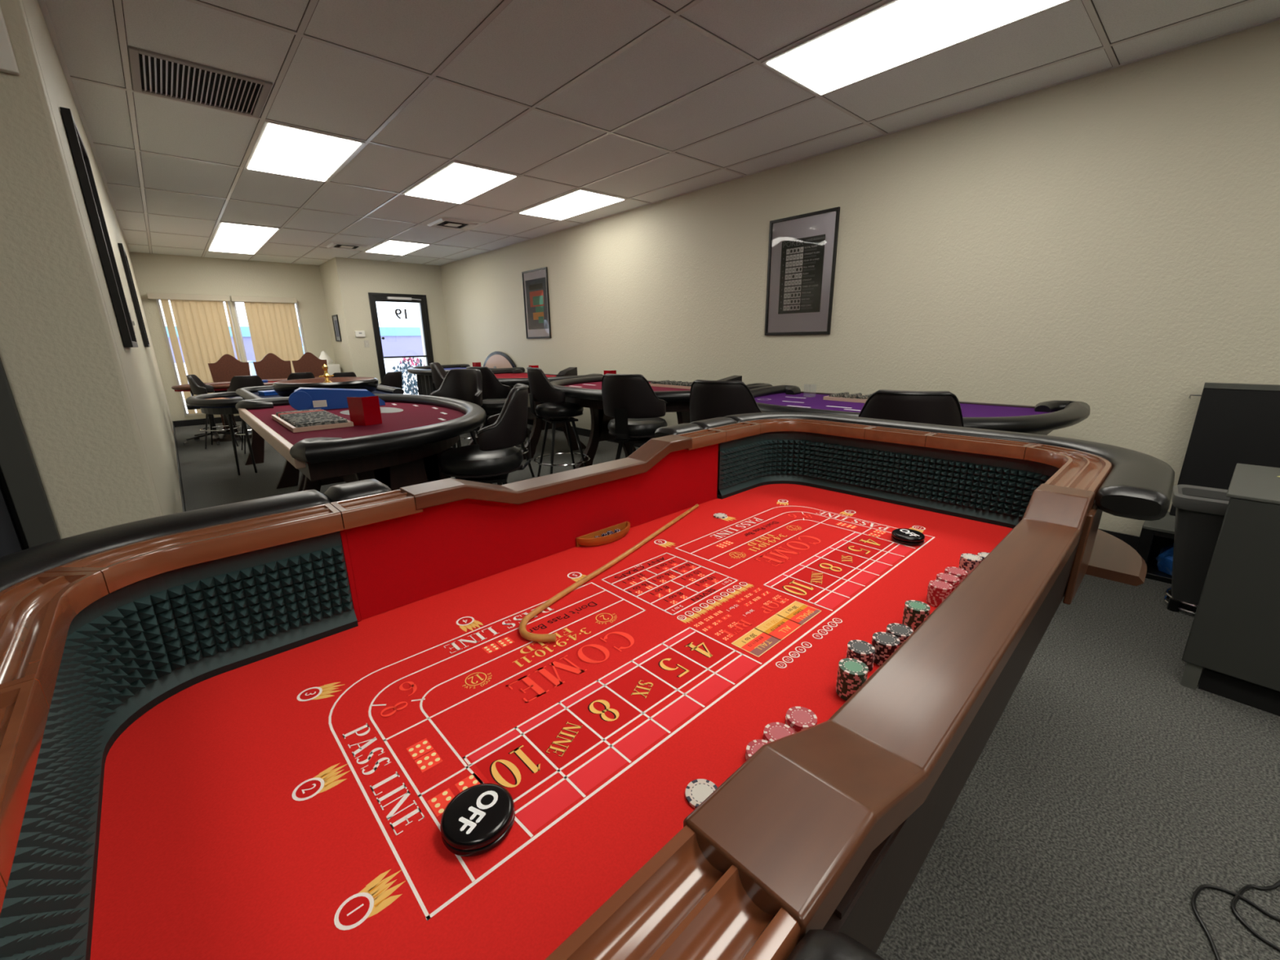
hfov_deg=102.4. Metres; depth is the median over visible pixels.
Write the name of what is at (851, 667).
chip
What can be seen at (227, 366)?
wooden chair
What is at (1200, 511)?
trash bin
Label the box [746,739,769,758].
chip
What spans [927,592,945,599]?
chip
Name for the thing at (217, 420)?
baseboard
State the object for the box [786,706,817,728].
chip
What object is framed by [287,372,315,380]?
bar stool
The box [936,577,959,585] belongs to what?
chip
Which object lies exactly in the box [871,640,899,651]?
chip
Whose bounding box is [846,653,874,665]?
chip
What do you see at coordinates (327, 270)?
wall
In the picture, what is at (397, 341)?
building
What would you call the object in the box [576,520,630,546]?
bowl
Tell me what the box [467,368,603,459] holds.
table
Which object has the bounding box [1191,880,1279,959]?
power cable
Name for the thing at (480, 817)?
puck
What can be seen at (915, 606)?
chip
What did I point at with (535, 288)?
print
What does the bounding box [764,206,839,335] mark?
poster
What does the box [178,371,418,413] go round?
ground
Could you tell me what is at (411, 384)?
shrub
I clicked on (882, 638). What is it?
chip
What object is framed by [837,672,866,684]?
chip
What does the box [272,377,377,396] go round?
bowl
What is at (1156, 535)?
shelf unit
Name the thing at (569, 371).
shoe
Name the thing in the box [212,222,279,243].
recessed light
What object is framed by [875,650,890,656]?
chip
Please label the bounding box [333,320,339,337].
print
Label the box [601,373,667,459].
bar stool
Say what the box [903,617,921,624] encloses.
chip
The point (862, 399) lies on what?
tray
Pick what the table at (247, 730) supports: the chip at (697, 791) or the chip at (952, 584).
the chip at (697, 791)
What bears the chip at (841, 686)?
on the chip at (838, 686)
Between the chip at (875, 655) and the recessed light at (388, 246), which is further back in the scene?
the recessed light at (388, 246)
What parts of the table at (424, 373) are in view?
armrest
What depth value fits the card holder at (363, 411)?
2.73 m
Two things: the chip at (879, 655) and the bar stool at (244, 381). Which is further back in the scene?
the bar stool at (244, 381)
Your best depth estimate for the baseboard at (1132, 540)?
3.13 m
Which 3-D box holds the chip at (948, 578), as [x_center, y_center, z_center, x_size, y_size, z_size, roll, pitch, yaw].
[0.619,0.197,1.033,0.040,0.003,0.040,-1,15,1]
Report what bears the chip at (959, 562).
on the chip at (959, 562)
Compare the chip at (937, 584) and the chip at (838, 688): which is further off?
the chip at (937, 584)
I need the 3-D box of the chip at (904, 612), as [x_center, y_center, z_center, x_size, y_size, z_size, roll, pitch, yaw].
[0.493,0.240,0.919,0.040,0.003,0.040,-4,15,-10]
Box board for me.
[483,351,516,368]
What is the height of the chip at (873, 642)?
0.003 m
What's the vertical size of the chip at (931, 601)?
0.003 m
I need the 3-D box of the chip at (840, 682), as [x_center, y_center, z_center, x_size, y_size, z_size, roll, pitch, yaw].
[0.310,0.292,0.753,0.040,0.003,0.040,11,19,37]
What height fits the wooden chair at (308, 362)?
1.147 m
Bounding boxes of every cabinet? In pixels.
[327,363,340,375]
[1180,462,1279,715]
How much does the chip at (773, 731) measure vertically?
0.003 m
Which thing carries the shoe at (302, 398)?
on the table at (406, 448)
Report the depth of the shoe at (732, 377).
4.17 m
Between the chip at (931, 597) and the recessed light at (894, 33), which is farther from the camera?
the recessed light at (894, 33)
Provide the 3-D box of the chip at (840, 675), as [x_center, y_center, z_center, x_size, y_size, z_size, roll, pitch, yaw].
[0.310,0.282,0.751,0.040,0.003,0.040,12,20,39]
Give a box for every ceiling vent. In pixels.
[128,45,272,118]
[319,240,372,250]
[419,216,485,231]
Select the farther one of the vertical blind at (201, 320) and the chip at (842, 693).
the vertical blind at (201, 320)
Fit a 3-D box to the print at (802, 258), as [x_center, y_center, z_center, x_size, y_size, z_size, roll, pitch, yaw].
[1.348,-1.711,4.317,0.001,0.590,0.400,-14,20,-40]
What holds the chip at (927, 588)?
on the chip at (927, 591)
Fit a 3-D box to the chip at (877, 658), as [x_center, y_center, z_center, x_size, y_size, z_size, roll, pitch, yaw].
[0.397,0.282,0.834,0.040,0.003,0.040,3,16,14]
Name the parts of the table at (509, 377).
armrest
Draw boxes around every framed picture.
[59,106,137,347]
[117,243,150,346]
[331,314,342,341]
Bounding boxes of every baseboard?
[172,421,186,511]
[173,415,241,426]
[527,418,1139,550]
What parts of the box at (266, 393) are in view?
lid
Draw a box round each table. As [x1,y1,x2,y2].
[0,412,1174,959]
[171,377,329,441]
[185,391,264,475]
[235,384,404,492]
[235,393,486,492]
[406,364,524,431]
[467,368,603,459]
[550,375,772,468]
[749,385,1090,435]
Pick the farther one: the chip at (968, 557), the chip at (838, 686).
the chip at (968, 557)
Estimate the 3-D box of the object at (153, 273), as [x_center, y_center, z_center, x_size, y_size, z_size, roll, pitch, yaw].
[-6.749,-2.382,8.894,2.730,2.651,0.120,-14,20,-40]
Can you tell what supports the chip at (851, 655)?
on the chip at (849, 656)
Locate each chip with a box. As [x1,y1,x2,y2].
[684,778,717,808]
[713,512,727,518]
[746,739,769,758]
[764,722,795,742]
[785,712,804,730]
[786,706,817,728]
[786,721,817,732]
[835,684,848,698]
[835,690,848,700]
[836,677,857,690]
[836,680,854,693]
[836,684,853,696]
[836,687,850,697]
[837,667,867,680]
[837,669,866,682]
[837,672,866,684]
[837,674,862,686]
[837,677,860,688]
[837,681,856,692]
[838,657,868,676]
[838,666,867,679]
[846,650,873,662]
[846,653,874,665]
[847,640,875,656]
[847,648,874,659]
[847,651,874,661]
[848,648,875,657]
[871,637,899,648]
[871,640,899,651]
[871,643,894,653]
[871,644,892,654]
[872,631,899,647]
[874,653,887,659]
[874,655,886,661]
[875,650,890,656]
[875,652,888,657]
[886,622,913,638]
[886,630,907,639]
[902,615,919,626]
[902,619,918,627]
[902,620,916,629]
[903,608,928,617]
[903,610,927,619]
[903,612,924,621]
[903,614,923,622]
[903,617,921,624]
[904,600,930,613]
[904,605,929,614]
[904,607,929,616]
[926,595,942,603]
[926,596,940,604]
[927,587,948,597]
[927,591,946,598]
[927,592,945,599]
[927,593,943,601]
[928,580,952,591]
[928,584,951,592]
[928,586,951,594]
[928,588,951,595]
[936,573,959,583]
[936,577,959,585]
[945,566,967,576]
[959,561,976,567]
[959,562,975,568]
[959,564,972,571]
[959,564,973,570]
[960,553,982,562]
[960,556,982,563]
[960,558,979,564]
[960,560,977,566]
[977,551,989,559]
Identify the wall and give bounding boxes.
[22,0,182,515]
[319,257,351,372]
[417,19,1279,536]
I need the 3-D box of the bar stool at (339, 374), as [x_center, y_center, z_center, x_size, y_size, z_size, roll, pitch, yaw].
[-3.867,-0.945,6.740,0.434,0.925,0.426,10,19,35]
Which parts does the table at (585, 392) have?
armrest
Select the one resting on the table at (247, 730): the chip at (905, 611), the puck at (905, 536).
the puck at (905, 536)
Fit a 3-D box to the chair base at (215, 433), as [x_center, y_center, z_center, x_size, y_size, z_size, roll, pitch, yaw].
[-5.785,-0.775,6.955,0.691,0.537,0.658,-14,20,-40]
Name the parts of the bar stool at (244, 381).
leg, leg, backrest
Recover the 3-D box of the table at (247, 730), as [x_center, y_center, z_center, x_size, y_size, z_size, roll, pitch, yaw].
[0.164,0.495,1.102,2.099,1.001,1.171,-15,21,-41]
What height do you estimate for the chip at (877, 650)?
0.003 m
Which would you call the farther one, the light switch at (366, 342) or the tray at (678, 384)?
the light switch at (366, 342)
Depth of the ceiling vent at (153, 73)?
2.80 m
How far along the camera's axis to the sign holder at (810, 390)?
3.73 m
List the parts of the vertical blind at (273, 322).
head rail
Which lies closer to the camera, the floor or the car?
the floor
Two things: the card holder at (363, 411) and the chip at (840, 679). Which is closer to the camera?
the chip at (840, 679)
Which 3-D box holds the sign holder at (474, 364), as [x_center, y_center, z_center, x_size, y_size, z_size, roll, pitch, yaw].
[-2.469,-1.713,7.768,0.128,0.125,0.043,-1,15,-2]
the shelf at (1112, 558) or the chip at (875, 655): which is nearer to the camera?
the chip at (875, 655)
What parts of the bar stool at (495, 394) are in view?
leg, backrest, seat, leg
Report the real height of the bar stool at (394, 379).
0.925 m
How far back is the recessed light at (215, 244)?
7.33 m
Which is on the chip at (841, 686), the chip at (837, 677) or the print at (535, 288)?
the chip at (837, 677)
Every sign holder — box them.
[472,362,480,366]
[603,370,616,374]
[803,383,816,396]
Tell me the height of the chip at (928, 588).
0.003 m
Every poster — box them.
[521,266,551,338]
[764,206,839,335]
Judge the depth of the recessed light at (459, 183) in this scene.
4.58 m
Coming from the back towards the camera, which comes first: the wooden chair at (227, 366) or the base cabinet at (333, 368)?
the base cabinet at (333, 368)
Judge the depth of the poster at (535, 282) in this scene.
7.36 m
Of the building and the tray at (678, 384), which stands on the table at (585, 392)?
the tray at (678, 384)
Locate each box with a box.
[208,397,226,399]
[257,390,278,395]
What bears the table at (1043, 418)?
on the floor
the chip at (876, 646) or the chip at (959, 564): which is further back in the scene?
the chip at (959, 564)
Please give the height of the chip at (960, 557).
0.003 m
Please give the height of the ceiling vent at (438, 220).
0.018 m
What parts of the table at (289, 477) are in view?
armrest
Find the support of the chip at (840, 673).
on the chip at (840, 675)
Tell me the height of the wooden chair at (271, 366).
1.147 m
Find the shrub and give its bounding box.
[391,357,424,395]
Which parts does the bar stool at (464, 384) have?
backrest, leg, leg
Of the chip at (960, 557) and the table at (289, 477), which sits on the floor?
the table at (289, 477)
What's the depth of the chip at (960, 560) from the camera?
1.11 m
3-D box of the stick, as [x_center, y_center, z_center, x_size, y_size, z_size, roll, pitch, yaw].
[-0.028,0.176,1.264,0.096,0.014,0.827,6,17,23]
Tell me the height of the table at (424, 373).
0.905 m
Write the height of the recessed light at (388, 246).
0.014 m
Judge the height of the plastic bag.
0.200 m
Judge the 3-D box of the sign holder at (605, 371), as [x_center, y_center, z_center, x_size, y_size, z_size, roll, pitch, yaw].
[-0.303,-1.041,5.188,0.128,0.125,0.043,0,15,3]
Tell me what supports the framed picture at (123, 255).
attached to the wall at (140, 366)
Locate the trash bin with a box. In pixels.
[1164,484,1230,614]
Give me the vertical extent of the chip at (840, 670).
0.003 m
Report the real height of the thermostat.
0.100 m
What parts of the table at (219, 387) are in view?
armrest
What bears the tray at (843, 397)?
on the table at (1043, 418)
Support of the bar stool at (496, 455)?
on the floor
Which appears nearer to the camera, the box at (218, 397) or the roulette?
the roulette
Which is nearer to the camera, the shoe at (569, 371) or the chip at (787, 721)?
the chip at (787, 721)
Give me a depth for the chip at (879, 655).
0.82 m
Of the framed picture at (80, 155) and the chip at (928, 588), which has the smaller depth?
the chip at (928, 588)
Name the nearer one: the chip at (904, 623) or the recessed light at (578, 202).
the chip at (904, 623)
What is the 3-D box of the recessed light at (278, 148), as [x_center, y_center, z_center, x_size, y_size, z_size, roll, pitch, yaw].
[-2.562,-2.445,3.884,0.586,0.014,1.196,-14,20,-40]
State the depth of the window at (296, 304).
9.22 m
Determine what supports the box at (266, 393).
on the table at (289, 477)
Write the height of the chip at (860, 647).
0.003 m
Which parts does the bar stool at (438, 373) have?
backrest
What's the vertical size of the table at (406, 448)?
0.905 m
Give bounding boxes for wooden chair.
[208,354,250,429]
[253,352,291,379]
[291,351,328,377]
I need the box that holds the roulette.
[272,364,377,396]
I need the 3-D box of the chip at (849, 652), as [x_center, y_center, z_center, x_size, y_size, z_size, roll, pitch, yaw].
[0.352,0.273,0.820,0.040,0.003,0.040,5,16,21]
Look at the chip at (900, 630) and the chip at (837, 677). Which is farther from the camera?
the chip at (900, 630)
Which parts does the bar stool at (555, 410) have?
leg, backrest, leg, seat, leg, leg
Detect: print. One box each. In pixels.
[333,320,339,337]
[524,277,548,329]
[777,234,825,314]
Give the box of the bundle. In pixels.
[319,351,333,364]
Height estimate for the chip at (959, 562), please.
0.003 m
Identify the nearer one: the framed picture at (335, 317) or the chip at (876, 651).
the chip at (876, 651)
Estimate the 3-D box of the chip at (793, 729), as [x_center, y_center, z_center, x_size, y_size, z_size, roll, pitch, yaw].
[0.219,0.328,0.699,0.040,0.003,0.040,1,15,8]
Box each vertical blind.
[146,292,239,413]
[230,295,303,373]
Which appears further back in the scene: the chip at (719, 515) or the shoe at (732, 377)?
the shoe at (732, 377)
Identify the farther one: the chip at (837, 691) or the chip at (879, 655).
the chip at (879, 655)
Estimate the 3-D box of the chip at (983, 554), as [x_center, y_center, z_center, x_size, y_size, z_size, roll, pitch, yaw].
[0.777,0.170,1.147,0.040,0.003,0.040,-4,16,-12]
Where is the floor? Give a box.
[174,421,1279,959]
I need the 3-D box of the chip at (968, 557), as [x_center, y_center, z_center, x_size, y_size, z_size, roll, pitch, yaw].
[0.726,0.170,1.126,0.040,0.003,0.040,-11,18,-33]
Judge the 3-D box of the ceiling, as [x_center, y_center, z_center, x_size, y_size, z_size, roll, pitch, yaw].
[-1.459,-2.054,2.266,6.940,0.050,17.020,-14,20,-40]
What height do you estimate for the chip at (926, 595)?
0.003 m
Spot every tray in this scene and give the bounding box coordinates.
[271,408,353,432]
[648,380,692,389]
[822,391,871,403]
[822,395,866,403]
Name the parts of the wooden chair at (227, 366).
leg, backrest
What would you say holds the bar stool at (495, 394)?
on the floor
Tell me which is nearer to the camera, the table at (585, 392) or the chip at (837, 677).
the chip at (837, 677)
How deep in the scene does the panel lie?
1.43 m
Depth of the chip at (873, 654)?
0.80 m
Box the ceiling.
[44,0,1279,265]
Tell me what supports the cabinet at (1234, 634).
on the floor
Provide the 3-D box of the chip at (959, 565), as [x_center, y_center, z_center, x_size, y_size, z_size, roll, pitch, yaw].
[0.726,0.192,1.132,0.040,0.003,0.040,4,16,18]
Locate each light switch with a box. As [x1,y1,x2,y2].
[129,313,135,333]
[364,340,369,347]
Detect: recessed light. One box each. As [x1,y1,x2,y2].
[206,238,266,254]
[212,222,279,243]
[244,120,364,182]
[364,240,431,255]
[401,160,519,204]
[516,188,626,220]
[760,0,1071,96]
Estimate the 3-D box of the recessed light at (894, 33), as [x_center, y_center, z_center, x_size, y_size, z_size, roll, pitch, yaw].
[1.243,-2.103,2.420,0.586,0.014,1.196,-14,20,-40]
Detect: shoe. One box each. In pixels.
[288,387,385,410]
[555,367,577,376]
[718,375,742,381]
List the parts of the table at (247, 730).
chip rail, chip rail, chip rail, chip rail, chip rail, chip rail, chip rail, chip rail, chip rail, chip rail, chip rail, chip rail, panel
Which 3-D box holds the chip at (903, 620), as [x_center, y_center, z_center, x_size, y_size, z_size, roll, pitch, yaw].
[0.494,0.253,0.922,0.040,0.003,0.040,-14,20,-39]
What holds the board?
on the floor
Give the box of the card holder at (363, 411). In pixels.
[346,395,382,426]
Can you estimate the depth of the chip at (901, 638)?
0.83 m
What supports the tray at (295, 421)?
on the table at (406, 448)
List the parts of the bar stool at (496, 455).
seat, backrest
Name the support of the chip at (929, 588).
on the chip at (928, 588)
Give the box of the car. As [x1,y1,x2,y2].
[248,343,304,375]
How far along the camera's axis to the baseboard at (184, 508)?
4.95 m
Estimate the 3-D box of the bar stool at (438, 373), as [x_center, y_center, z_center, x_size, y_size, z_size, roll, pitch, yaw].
[-1.988,-0.753,5.668,0.499,1.064,0.490,-2,15,-6]
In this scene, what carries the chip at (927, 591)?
on the chip at (927, 593)
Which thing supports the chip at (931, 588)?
on the chip at (929, 588)
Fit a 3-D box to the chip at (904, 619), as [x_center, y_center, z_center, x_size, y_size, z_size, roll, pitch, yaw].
[0.493,0.250,0.921,0.040,0.003,0.040,-1,15,-2]
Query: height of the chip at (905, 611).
0.003 m
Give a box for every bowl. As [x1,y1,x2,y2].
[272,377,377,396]
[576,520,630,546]
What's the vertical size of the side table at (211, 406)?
0.784 m
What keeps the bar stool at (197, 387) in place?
on the floor
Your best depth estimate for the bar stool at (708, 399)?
2.61 m
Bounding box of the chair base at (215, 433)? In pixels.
[183,403,246,446]
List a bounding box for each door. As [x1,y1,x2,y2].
[0,357,60,556]
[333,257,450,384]
[368,292,434,382]
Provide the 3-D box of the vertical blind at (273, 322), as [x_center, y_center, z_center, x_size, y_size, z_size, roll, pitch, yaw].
[-6.411,-2.229,9.038,0.920,1.870,0.090,-14,20,-40]
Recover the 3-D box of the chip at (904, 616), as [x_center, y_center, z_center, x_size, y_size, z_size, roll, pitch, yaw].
[0.493,0.244,0.919,0.040,0.003,0.040,6,17,25]
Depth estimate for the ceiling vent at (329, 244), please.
7.46 m
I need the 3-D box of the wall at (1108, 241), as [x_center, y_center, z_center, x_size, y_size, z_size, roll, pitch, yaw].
[1.059,-1.397,4.852,0.120,2.651,16.900,-14,20,-40]
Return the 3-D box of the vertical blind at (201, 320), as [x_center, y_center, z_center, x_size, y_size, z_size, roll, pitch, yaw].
[-7.143,-2.046,8.408,0.995,1.870,0.090,-14,20,-40]
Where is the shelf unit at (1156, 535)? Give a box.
[1136,511,1175,583]
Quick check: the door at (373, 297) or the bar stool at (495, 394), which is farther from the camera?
the door at (373, 297)
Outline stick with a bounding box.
[519,503,698,642]
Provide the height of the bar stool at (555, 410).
1.064 m
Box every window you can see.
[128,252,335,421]
[155,299,241,415]
[233,302,306,362]
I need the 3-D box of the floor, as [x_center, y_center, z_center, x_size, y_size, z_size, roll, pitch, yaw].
[-1.385,0.522,3.084,6.900,0.050,16.900,-14,20,-40]
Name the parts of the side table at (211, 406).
armrest, leg, leg, trestle leg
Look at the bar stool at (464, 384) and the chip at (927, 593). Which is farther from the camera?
the bar stool at (464, 384)
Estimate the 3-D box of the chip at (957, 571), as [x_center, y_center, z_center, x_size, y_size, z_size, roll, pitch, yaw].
[0.652,0.189,1.061,0.040,0.003,0.040,8,17,28]
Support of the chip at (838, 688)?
on the chip at (842, 693)
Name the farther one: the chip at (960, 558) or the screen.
the screen
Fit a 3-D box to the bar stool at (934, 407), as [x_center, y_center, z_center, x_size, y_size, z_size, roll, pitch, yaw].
[1.148,0.116,2.312,0.490,1.064,0.499,4,16,17]
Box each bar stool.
[186,374,241,448]
[226,375,265,453]
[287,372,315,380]
[331,372,356,377]
[378,371,402,389]
[428,368,492,484]
[429,362,478,439]
[438,383,531,484]
[466,366,534,483]
[526,366,590,476]
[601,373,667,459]
[688,379,764,422]
[857,389,964,426]
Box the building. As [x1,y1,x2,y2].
[165,326,424,382]
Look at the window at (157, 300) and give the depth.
8.34 m
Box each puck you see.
[440,782,515,857]
[891,528,924,546]
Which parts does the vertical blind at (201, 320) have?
head rail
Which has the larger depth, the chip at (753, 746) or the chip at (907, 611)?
the chip at (907, 611)
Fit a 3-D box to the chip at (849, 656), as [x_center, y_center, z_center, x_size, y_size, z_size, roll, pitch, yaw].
[0.352,0.279,0.822,0.040,0.003,0.040,11,19,36]
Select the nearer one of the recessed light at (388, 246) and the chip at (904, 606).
the chip at (904, 606)
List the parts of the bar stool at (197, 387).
backrest, leg, leg, leg, leg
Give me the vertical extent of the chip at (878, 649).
0.003 m
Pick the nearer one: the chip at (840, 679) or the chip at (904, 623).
the chip at (840, 679)
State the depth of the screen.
2.64 m
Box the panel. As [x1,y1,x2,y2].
[0,5,19,75]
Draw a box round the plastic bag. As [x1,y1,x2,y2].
[1155,542,1173,575]
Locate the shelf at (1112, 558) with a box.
[1085,528,1146,586]
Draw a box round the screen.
[1169,382,1279,515]
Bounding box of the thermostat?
[355,330,365,337]
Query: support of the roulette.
on the table at (289, 477)
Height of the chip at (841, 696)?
0.003 m
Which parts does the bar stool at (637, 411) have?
leg, leg, backrest, seat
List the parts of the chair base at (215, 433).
seat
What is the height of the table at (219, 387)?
0.773 m

